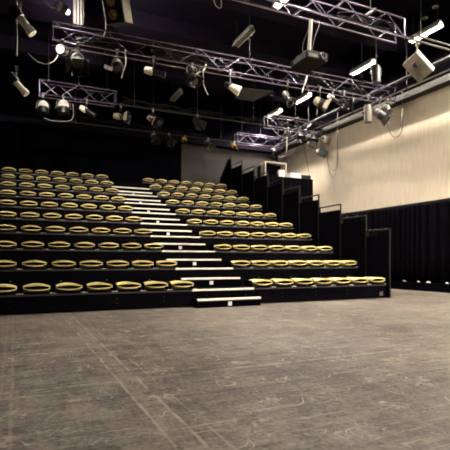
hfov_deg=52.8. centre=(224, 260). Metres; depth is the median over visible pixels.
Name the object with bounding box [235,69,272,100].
ceiling panel
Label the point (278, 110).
tube light
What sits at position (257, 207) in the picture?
seat
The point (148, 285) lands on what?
seat cushion
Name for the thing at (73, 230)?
seat
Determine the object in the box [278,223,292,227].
seat
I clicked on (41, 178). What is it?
seat
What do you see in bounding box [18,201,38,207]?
seat
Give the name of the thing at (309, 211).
panel
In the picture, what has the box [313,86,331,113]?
spotlight
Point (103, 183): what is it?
seat
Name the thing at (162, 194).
seat
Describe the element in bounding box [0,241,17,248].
seat
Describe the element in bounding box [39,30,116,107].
lighting truss
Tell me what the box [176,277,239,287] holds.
step
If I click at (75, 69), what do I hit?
bar
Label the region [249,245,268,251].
seat
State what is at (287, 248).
seat
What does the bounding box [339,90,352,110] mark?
spotlight
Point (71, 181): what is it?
seat
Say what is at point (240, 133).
lighting truss
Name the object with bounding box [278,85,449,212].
wall panel
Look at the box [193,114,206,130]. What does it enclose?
spotlight
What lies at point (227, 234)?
seat
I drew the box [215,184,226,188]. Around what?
seat
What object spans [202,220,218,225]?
seat
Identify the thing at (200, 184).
seat
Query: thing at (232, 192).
seat
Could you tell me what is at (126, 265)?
seat
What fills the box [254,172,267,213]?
panel
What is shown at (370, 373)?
floor
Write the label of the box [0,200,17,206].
seat
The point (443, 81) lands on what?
trim
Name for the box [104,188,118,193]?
seat
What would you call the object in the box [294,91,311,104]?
tube light
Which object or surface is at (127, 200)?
step
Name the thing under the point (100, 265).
seat
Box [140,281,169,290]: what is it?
seat
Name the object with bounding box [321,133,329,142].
spotlight
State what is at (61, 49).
spotlight
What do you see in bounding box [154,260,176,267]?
seat
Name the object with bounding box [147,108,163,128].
spotlight
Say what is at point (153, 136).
spotlight
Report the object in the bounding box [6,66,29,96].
spotlight
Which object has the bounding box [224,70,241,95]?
spotlight
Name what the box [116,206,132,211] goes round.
seat
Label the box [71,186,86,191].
seat
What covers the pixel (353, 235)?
panel
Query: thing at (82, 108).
spotlight
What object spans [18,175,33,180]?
seat
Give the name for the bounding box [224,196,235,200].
seat
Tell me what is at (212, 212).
seat
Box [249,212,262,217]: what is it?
seat
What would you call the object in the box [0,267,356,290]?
tier
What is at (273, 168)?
case
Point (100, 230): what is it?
seat
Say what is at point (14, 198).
tier
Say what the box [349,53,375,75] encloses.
tube light
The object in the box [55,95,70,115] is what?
spotlight
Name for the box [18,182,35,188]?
seat
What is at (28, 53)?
cable
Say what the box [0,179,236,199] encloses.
tier
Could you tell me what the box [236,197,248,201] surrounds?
seat
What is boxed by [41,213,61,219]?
seat
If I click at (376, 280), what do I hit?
seat
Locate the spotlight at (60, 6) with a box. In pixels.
[54,0,69,15]
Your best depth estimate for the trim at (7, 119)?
16.89 m
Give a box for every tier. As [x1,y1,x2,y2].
[0,172,225,192]
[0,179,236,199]
[0,187,248,207]
[0,196,261,215]
[0,206,275,226]
[0,218,292,238]
[0,232,310,251]
[0,249,331,268]
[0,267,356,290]
[0,283,385,313]
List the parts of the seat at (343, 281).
backrest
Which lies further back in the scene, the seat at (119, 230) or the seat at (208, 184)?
the seat at (208, 184)
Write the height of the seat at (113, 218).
0.164 m
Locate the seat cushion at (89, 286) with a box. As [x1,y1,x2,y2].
[87,285,110,287]
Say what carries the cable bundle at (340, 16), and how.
in the lighting truss at (372, 10)
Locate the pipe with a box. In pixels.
[272,69,449,147]
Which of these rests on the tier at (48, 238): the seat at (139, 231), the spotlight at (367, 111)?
the seat at (139, 231)
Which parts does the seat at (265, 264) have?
backrest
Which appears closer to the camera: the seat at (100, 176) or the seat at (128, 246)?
the seat at (128, 246)
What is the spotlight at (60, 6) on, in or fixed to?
hanging from the ceiling
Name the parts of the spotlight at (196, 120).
barn door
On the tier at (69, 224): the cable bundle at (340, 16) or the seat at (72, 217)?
the seat at (72, 217)
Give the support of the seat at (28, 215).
on the tier at (69, 224)
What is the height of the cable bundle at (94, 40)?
0.262 m
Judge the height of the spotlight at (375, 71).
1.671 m
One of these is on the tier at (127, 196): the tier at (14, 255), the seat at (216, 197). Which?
the seat at (216, 197)
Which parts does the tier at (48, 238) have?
edge trim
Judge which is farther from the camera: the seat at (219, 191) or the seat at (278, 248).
the seat at (219, 191)
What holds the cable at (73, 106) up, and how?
hanging from the spotlight at (63, 105)
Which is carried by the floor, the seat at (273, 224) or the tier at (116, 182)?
the tier at (116, 182)
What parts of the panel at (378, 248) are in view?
rail, post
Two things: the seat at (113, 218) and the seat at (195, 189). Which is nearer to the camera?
the seat at (113, 218)
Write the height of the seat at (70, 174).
0.164 m
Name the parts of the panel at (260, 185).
post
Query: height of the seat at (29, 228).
0.164 m
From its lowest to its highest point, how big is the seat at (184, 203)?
0.164 m
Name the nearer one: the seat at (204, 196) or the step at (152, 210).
the step at (152, 210)
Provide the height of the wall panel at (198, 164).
5.600 m
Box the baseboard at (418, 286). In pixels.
[391,280,449,292]
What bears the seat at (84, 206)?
on the tier at (18, 210)
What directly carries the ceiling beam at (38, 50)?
attached to the ceiling
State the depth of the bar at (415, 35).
9.88 m
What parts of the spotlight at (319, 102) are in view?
barn door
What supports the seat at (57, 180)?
on the tier at (53, 184)
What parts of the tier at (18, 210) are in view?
edge trim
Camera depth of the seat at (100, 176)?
16.13 m
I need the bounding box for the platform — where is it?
[256,175,312,202]
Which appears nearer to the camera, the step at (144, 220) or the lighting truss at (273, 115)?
the step at (144, 220)
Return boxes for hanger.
[351,61,352,112]
[406,42,407,89]
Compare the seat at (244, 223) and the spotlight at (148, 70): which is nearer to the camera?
the spotlight at (148, 70)
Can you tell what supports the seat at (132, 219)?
on the tier at (69, 224)
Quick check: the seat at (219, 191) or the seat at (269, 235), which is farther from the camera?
the seat at (219, 191)
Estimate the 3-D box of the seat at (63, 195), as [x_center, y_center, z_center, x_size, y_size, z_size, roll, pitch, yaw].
[-4.592,-1.833,13.032,0.496,0.164,0.435,0,0,-25]
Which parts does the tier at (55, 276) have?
edge trim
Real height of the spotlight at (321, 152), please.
0.969 m
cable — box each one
[28,53,57,64]
[44,106,73,121]
[121,50,126,77]
[327,112,337,170]
[387,92,402,137]
[389,104,401,131]
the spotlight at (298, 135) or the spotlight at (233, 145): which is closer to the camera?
the spotlight at (298, 135)
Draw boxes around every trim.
[0,114,271,153]
[276,73,449,152]
[342,198,449,214]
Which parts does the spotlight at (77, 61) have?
barn door, barn door, barn door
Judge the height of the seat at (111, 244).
0.164 m
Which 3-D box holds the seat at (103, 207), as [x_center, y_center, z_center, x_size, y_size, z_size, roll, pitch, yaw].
[-3.289,-1.452,12.586,0.496,0.164,0.435,0,0,-25]
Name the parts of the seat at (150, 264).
backrest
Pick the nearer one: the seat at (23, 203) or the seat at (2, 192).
the seat at (23, 203)
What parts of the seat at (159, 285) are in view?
backrest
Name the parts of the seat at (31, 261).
backrest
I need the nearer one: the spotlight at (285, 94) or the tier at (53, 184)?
the spotlight at (285, 94)
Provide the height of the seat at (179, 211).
0.164 m
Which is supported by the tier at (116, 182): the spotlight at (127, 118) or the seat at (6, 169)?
the seat at (6, 169)
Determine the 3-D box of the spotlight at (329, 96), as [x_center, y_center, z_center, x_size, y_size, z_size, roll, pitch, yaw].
[3.012,-4.536,12.538,0.366,0.469,0.237,0,0,13]
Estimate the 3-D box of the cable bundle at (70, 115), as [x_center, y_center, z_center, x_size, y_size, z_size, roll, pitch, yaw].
[-3.254,-4.901,16.533,5.614,0.298,0.211,0,0,-24]
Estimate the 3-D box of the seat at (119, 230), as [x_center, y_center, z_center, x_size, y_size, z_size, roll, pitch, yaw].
[-2.489,-0.690,10.859,0.496,0.164,0.435,0,0,-25]
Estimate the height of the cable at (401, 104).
1.015 m
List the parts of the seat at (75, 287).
hinge arm, backrest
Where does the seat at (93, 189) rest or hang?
on the tier at (127, 196)
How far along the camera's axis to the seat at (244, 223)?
13.14 m
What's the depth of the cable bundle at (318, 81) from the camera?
12.55 m
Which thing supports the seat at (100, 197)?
on the tier at (14, 198)
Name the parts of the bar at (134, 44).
hanging rod, hanging rod, hanging rod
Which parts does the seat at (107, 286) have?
backrest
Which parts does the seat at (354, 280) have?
backrest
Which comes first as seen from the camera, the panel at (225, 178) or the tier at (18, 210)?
the tier at (18, 210)
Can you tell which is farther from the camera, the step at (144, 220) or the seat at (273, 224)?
the seat at (273, 224)
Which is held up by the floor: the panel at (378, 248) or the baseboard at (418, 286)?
the panel at (378, 248)
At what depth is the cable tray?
13.92 m
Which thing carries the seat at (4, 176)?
on the tier at (53, 184)
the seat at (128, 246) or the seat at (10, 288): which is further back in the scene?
the seat at (128, 246)
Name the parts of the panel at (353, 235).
rail, post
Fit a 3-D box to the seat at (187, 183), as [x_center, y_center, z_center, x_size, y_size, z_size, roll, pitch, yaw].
[-1.551,-2.976,17.589,0.496,0.164,0.435,0,0,-25]
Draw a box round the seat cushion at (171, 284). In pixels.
[171,284,191,285]
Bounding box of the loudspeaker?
[102,0,132,25]
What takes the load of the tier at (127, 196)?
on the floor
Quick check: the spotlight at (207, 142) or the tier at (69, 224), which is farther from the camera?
the spotlight at (207, 142)
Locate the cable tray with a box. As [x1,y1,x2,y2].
[269,55,449,141]
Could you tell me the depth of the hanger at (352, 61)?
15.08 m
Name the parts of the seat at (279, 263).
backrest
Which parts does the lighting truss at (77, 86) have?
hanging rod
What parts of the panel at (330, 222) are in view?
post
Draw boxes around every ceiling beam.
[0,0,363,84]
[0,34,312,105]
[195,0,427,53]
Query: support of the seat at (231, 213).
on the tier at (18, 210)
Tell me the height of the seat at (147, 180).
0.164 m
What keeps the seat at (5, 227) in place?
on the tier at (48, 238)
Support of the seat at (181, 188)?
on the tier at (53, 184)
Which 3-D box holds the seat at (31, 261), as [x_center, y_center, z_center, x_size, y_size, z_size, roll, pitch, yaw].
[-3.492,0.072,8.295,0.496,0.164,0.435,0,0,-25]
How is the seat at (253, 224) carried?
on the tier at (69, 224)
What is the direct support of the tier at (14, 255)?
on the floor
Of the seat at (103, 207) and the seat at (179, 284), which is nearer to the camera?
the seat at (179, 284)
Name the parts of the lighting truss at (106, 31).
post, hanging rod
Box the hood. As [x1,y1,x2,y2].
[228,84,241,95]
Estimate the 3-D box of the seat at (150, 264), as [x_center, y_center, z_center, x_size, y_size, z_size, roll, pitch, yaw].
[-1.688,0.072,9.131,0.496,0.164,0.435,0,0,-25]
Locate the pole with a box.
[15,0,16,56]
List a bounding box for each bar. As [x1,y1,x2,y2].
[54,69,236,142]
[117,44,266,125]
[406,0,449,50]
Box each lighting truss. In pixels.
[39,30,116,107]
[51,14,395,104]
[233,0,405,43]
[234,99,285,149]
[263,78,325,135]
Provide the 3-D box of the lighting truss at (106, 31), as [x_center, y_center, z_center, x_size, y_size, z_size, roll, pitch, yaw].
[0.635,-5.677,11.674,9.545,1.936,0.303,0,0,-23]
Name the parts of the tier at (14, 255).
edge trim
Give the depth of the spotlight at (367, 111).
12.95 m
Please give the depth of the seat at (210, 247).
10.84 m
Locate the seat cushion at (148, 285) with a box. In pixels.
[145,284,165,286]
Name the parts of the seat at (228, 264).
hinge arm, backrest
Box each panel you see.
[181,143,277,184]
[220,156,231,190]
[231,161,242,197]
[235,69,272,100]
[242,166,254,205]
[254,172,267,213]
[268,178,282,223]
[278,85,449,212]
[283,186,299,233]
[300,194,319,250]
[319,204,341,260]
[341,215,366,277]
[366,228,390,297]
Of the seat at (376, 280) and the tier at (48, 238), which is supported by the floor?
the tier at (48, 238)
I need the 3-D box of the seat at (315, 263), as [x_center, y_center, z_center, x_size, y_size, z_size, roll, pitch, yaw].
[2.103,0.072,10.888,0.496,0.164,0.435,0,0,-25]
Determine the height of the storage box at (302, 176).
0.150 m
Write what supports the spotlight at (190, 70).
hanging from the lighting truss at (106, 31)
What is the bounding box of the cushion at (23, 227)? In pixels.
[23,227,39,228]
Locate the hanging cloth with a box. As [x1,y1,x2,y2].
[73,0,83,27]
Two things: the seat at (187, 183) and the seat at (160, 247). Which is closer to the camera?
the seat at (160, 247)
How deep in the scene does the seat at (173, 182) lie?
17.24 m
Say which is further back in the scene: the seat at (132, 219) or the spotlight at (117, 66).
the seat at (132, 219)
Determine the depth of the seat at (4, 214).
10.60 m
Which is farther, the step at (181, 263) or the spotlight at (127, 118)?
the spotlight at (127, 118)
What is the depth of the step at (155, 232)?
11.80 m
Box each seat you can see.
[0,174,16,179]
[0,181,17,187]
[0,190,17,196]
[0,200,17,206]
[0,211,17,218]
[0,224,18,232]
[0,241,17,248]
[0,260,18,268]
[0,284,19,294]
[1,167,16,172]
[18,168,32,173]
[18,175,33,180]
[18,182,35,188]
[18,191,37,197]
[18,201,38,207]
[18,212,40,218]
[19,225,42,232]
[19,241,45,249]
[20,260,48,268]
[20,283,52,294]
[34,170,48,174]
[35,176,50,181]
[36,184,52,189]
[37,192,56,198]
[39,202,59,208]
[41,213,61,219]
[43,226,66,233]
[46,241,71,249]
[49,171,64,175]
[49,260,77,268]
[51,177,66,182]
[52,283,84,293]
[53,185,70,190]
[56,193,74,199]
[59,203,78,209]
[62,214,82,220]
[65,172,79,177]
[66,227,88,233]
[67,179,82,183]
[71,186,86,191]
[71,242,96,249]
[74,194,92,200]
[76,260,104,268]
[79,204,96,209]
[80,173,94,178]
[83,180,98,184]
[83,215,104,221]
[83,282,114,292]
[87,187,103,192]
[89,227,111,234]
[92,195,109,201]
[94,174,107,179]
[96,242,118,249]
[97,205,115,210]
[99,181,113,185]
[103,260,130,268]
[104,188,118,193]
[104,215,122,221]
[109,196,125,201]
[111,228,131,234]
[112,282,142,291]
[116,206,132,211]
[119,243,141,249]
[123,216,141,222]
[129,260,153,268]
[132,229,151,235]
[140,178,153,182]
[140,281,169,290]
[142,243,162,250]
[146,185,161,189]
[154,179,166,183]
[154,192,169,196]
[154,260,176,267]
[162,186,175,190]
[162,200,178,204]
[165,281,193,289]
[167,180,178,184]
[170,193,183,197]
[171,209,190,214]
[175,186,188,191]
[179,181,190,185]
[179,200,193,205]
[182,219,201,224]
[184,193,197,198]
[188,187,200,191]
[190,209,204,214]
[191,182,203,186]
[194,201,207,206]
[194,231,214,236]
[197,194,211,199]
[201,188,212,192]
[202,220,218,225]
[203,183,215,187]
[205,210,219,215]
[208,202,222,207]
[208,244,231,250]
[211,195,223,199]
[213,189,224,193]
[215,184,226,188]
[215,231,233,237]
[218,220,233,225]
[220,211,235,216]
[222,203,234,207]
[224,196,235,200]
[225,190,236,194]
[225,260,251,267]
[231,245,250,251]
[232,232,248,237]
[234,212,248,216]
[234,221,249,226]
[235,204,248,208]
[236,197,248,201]
[244,279,272,287]
[248,205,261,209]
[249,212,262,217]
[249,221,263,226]
[249,232,266,238]
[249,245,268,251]
[249,260,270,267]
[262,213,276,218]
[263,222,277,227]
[265,233,281,238]
[266,279,294,286]
[267,245,285,251]
[269,260,288,267]
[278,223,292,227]
[280,233,295,238]
[284,245,300,251]
[287,260,306,266]
[291,278,313,286]
[295,234,311,239]
[300,246,316,251]
[305,260,323,266]
[310,278,333,285]
[316,246,331,251]
[322,260,340,266]
[329,278,350,285]
[339,260,356,266]
[347,277,368,284]
[362,277,384,284]
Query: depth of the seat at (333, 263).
11.00 m
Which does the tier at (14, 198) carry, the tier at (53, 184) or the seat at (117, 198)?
the seat at (117, 198)
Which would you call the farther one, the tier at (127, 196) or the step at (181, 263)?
the tier at (127, 196)
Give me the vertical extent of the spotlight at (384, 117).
0.837 m
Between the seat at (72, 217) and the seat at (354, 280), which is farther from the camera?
the seat at (72, 217)
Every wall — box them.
[0,68,277,184]
[278,16,449,283]
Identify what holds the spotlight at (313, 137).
hanging from the lighting truss at (273, 115)
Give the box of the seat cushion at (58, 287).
[57,286,79,288]
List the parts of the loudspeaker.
plate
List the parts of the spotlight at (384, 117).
barn door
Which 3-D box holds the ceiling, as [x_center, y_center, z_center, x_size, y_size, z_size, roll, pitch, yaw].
[0.189,-6.700,6.370,16.100,0.100,23.800,0,0,-25]
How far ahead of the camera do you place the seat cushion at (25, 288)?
7.34 m
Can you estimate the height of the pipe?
0.044 m
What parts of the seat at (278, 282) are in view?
backrest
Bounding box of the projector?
[291,19,327,72]
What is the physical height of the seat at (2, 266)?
0.164 m
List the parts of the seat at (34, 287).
backrest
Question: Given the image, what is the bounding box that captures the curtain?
[342,200,449,281]
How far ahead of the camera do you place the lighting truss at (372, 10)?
9.07 m
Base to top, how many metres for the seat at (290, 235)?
0.164 m
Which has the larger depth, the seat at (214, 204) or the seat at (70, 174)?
the seat at (70, 174)
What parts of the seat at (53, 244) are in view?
backrest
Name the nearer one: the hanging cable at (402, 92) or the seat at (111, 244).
the seat at (111, 244)
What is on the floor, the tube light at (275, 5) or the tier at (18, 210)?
the tier at (18, 210)
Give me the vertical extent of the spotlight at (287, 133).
0.394 m
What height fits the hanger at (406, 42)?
1.737 m
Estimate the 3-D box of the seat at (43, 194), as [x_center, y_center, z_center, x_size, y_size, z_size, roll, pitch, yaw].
[-5.043,-1.833,12.823,0.496,0.164,0.435,0,0,-25]
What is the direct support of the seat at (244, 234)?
on the tier at (48, 238)
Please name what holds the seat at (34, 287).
on the tier at (72, 300)
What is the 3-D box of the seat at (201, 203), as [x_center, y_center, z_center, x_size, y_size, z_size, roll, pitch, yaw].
[-0.801,-1.833,14.789,0.496,0.164,0.435,0,0,-25]
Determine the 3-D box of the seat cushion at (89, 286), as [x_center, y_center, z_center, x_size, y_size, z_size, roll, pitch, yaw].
[-2.196,0.449,7.863,0.370,0.023,0.395,0,0,-25]
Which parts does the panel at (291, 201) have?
post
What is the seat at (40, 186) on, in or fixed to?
on the tier at (127, 196)
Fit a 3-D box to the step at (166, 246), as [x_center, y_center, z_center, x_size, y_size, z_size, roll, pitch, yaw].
[-1.141,-0.324,11.043,1.295,0.196,0.354,0,0,-25]
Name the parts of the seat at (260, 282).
hinge arm, backrest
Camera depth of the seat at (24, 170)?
15.10 m
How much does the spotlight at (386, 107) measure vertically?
0.425 m
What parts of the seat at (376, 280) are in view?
backrest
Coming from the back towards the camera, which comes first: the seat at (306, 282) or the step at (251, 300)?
the seat at (306, 282)
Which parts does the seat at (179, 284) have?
backrest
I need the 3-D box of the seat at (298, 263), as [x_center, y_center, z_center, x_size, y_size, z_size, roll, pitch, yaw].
[1.652,0.072,10.679,0.496,0.164,0.435,0,0,-25]
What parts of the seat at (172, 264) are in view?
backrest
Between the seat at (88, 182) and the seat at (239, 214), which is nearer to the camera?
the seat at (239, 214)
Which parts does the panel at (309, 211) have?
post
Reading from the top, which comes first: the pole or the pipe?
the pole
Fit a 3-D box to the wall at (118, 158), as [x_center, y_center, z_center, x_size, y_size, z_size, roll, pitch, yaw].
[-4.682,-2.900,17.118,15.900,7.500,0.200,0,0,-25]
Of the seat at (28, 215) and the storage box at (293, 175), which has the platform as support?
the storage box at (293, 175)
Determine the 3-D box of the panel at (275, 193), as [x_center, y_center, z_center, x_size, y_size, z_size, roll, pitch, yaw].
[1.665,-1.831,14.957,0.044,1.647,0.944,0,0,-25]
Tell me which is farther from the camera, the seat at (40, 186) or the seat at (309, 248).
the seat at (40, 186)
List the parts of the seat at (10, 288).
backrest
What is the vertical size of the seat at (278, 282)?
0.164 m
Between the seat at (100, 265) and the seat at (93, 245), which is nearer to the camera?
the seat at (100, 265)
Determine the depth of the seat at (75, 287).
7.54 m
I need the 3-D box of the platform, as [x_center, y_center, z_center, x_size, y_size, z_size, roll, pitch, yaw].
[1.644,-1.081,17.857,2.122,3.862,3.433,0,0,-25]
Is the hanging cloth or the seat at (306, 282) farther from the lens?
the hanging cloth
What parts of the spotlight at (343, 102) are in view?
barn door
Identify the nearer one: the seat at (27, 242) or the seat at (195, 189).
the seat at (27, 242)
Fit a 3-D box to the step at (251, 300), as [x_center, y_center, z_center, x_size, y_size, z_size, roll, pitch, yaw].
[0.043,0.768,8.489,1.295,0.163,0.282,0,0,-25]
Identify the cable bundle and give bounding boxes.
[54,114,207,137]
[75,36,138,54]
[122,97,263,122]
[150,49,232,71]
[268,118,320,131]
[285,73,364,94]
[338,12,396,31]
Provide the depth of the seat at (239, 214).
14.24 m
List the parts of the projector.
casing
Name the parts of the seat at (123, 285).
backrest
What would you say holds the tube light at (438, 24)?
hanging from the ceiling
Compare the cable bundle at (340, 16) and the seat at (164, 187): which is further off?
the seat at (164, 187)
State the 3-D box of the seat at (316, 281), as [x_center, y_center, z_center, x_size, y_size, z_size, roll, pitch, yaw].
[2.052,0.453,9.815,0.496,0.164,0.435,0,0,-25]
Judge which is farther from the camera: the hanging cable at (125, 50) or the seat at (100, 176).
the seat at (100, 176)
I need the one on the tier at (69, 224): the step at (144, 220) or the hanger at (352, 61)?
the step at (144, 220)
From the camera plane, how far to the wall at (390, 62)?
14.42 m
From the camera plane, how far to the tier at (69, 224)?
11.73 m
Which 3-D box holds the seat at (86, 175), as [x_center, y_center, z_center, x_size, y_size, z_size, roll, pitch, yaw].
[-4.891,-2.976,16.041,0.496,0.164,0.435,0,0,-25]
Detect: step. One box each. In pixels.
[119,191,151,195]
[120,199,159,203]
[129,207,169,212]
[135,218,179,223]
[140,229,191,235]
[150,243,204,250]
[162,259,220,267]
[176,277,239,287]
[192,296,260,307]
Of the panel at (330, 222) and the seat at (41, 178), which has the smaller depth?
the panel at (330, 222)
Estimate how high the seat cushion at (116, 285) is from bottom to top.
0.023 m
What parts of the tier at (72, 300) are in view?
edge trim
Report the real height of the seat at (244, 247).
0.164 m
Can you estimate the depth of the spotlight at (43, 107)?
12.77 m
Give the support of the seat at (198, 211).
on the tier at (18, 210)
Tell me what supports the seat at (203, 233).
on the tier at (48, 238)
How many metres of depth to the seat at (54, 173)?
15.51 m
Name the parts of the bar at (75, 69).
hanging rod, hanging rod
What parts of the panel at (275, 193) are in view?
post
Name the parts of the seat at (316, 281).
backrest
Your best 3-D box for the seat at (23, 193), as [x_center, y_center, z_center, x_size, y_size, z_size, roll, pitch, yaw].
[-5.494,-1.833,12.614,0.496,0.164,0.435,0,0,-25]
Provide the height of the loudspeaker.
2.206 m
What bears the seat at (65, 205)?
on the tier at (18, 210)
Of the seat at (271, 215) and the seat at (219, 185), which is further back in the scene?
the seat at (219, 185)
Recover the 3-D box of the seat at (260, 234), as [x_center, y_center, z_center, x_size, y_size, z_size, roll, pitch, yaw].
[0.851,-0.690,12.406,0.496,0.164,0.435,0,0,-25]
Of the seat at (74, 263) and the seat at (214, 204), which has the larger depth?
the seat at (214, 204)
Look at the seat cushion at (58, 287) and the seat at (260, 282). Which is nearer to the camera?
the seat cushion at (58, 287)
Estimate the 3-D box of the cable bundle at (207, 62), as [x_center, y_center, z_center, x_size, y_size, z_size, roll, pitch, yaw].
[-0.775,-4.897,11.062,2.117,0.306,0.219,0,0,-25]
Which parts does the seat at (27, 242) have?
backrest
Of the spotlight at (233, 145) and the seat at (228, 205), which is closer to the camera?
the seat at (228, 205)
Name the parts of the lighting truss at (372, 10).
post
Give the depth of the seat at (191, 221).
12.55 m
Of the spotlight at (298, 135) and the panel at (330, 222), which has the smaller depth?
the panel at (330, 222)
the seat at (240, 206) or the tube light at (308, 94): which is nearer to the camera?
the seat at (240, 206)
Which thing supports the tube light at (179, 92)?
hanging from the ceiling
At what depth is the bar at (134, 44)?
14.74 m
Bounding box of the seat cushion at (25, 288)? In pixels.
[24,287,48,289]
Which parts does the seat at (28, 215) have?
backrest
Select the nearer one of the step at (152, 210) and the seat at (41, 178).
the step at (152, 210)
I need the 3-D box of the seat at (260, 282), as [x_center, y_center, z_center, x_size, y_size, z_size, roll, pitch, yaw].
[0.699,0.453,9.188,0.496,0.164,0.435,0,0,-25]
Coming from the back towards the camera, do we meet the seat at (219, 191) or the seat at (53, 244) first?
the seat at (219, 191)
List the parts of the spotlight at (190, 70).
barn door, barn door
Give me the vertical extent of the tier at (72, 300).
0.310 m
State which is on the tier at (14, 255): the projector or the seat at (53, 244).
the seat at (53, 244)
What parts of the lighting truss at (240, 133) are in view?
hanging rod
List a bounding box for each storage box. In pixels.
[287,173,300,177]
[301,175,310,178]
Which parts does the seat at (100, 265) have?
backrest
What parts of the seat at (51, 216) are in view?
backrest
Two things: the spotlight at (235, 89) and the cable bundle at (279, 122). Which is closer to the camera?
the spotlight at (235, 89)
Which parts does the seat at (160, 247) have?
backrest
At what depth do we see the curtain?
12.97 m
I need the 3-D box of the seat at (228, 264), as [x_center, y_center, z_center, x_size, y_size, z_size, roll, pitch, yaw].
[0.299,0.072,10.052,0.496,0.164,0.435,0,0,-25]
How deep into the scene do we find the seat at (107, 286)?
7.77 m
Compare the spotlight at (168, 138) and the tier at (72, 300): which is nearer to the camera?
the tier at (72, 300)
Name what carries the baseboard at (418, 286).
attached to the wall at (390, 62)
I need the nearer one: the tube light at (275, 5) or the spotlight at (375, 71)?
the tube light at (275, 5)
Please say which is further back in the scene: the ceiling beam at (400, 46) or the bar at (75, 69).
the bar at (75, 69)
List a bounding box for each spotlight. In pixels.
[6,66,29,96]
[8,0,35,36]
[35,92,49,115]
[54,0,69,15]
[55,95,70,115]
[56,39,68,55]
[65,41,88,76]
[79,99,95,117]
[104,49,122,72]
[113,103,130,124]
[144,55,165,78]
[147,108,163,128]
[150,131,161,145]
[165,133,177,146]
[181,135,188,146]
[185,63,203,87]
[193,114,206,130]
[204,138,215,151]
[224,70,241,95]
[231,141,238,152]
[270,146,280,158]
[282,80,296,107]
[284,127,292,138]
[295,129,305,142]
[307,131,316,148]
[309,131,318,143]
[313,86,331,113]
[316,132,327,158]
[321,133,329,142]
[327,88,340,104]
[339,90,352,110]
[362,95,373,123]
[369,64,381,84]
[374,97,392,126]
[383,98,391,112]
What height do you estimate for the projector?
0.817 m
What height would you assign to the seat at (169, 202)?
0.164 m
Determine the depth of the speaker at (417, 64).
9.87 m
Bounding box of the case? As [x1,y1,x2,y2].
[257,161,286,177]
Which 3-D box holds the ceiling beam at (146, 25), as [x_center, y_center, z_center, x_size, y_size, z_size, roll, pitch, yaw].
[-2.586,-6.440,12.358,15.700,0.420,0.800,0,0,-25]
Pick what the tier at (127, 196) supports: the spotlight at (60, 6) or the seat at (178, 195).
the seat at (178, 195)
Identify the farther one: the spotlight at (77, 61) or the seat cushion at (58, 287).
the spotlight at (77, 61)
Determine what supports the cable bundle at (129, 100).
on the bar at (134, 44)
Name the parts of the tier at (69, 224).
edge trim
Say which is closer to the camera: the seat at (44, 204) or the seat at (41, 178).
the seat at (44, 204)
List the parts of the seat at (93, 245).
backrest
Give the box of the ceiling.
[0,0,449,110]
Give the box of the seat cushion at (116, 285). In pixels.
[116,285,138,286]
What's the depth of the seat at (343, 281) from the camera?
9.89 m
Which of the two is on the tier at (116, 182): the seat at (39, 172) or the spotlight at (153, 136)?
the seat at (39, 172)
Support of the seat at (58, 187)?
on the tier at (127, 196)
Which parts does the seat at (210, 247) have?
hinge arm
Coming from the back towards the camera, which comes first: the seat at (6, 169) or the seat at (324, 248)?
the seat at (6, 169)
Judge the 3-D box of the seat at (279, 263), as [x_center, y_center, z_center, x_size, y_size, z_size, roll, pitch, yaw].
[1.201,0.072,10.470,0.496,0.164,0.435,0,0,-25]
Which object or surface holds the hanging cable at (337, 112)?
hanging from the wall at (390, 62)
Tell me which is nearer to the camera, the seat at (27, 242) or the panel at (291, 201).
the seat at (27, 242)
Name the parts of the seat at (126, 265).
backrest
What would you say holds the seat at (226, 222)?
on the tier at (69, 224)
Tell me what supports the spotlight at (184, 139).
hanging from the bar at (75, 69)
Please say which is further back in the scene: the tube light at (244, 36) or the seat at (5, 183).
the seat at (5, 183)
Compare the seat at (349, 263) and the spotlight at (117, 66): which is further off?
the seat at (349, 263)
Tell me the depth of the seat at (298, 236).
12.93 m
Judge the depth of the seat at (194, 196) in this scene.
15.56 m
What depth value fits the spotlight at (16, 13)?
8.56 m
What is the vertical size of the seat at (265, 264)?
0.164 m
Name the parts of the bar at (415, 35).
hanging rod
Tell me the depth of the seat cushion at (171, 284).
8.38 m
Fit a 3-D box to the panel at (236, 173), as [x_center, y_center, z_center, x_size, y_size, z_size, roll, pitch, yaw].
[0.464,-2.974,17.548,0.044,1.647,0.944,0,0,-25]
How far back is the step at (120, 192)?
15.24 m
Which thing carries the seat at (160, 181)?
on the tier at (116, 182)
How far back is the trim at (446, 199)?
13.63 m
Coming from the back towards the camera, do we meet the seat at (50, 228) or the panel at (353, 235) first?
the panel at (353, 235)
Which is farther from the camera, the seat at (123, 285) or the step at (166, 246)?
the step at (166, 246)
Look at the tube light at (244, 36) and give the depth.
12.20 m
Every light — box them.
[170,83,182,101]
[232,25,254,47]
[266,101,282,117]
[272,0,287,8]
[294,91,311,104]
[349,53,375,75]
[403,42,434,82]
[408,2,443,43]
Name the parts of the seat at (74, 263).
backrest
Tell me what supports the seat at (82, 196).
on the tier at (14, 198)
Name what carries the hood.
attached to the spotlight at (235, 89)
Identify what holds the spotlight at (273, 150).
hanging from the lighting truss at (240, 133)
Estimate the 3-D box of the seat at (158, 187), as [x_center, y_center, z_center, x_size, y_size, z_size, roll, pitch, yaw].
[-2.503,-2.595,16.098,0.496,0.164,0.435,0,0,-25]
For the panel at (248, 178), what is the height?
1.647 m
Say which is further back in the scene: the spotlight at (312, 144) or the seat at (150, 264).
the spotlight at (312, 144)
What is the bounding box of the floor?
[0,289,449,449]
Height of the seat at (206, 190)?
0.164 m
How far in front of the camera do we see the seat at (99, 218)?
11.46 m
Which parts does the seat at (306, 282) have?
backrest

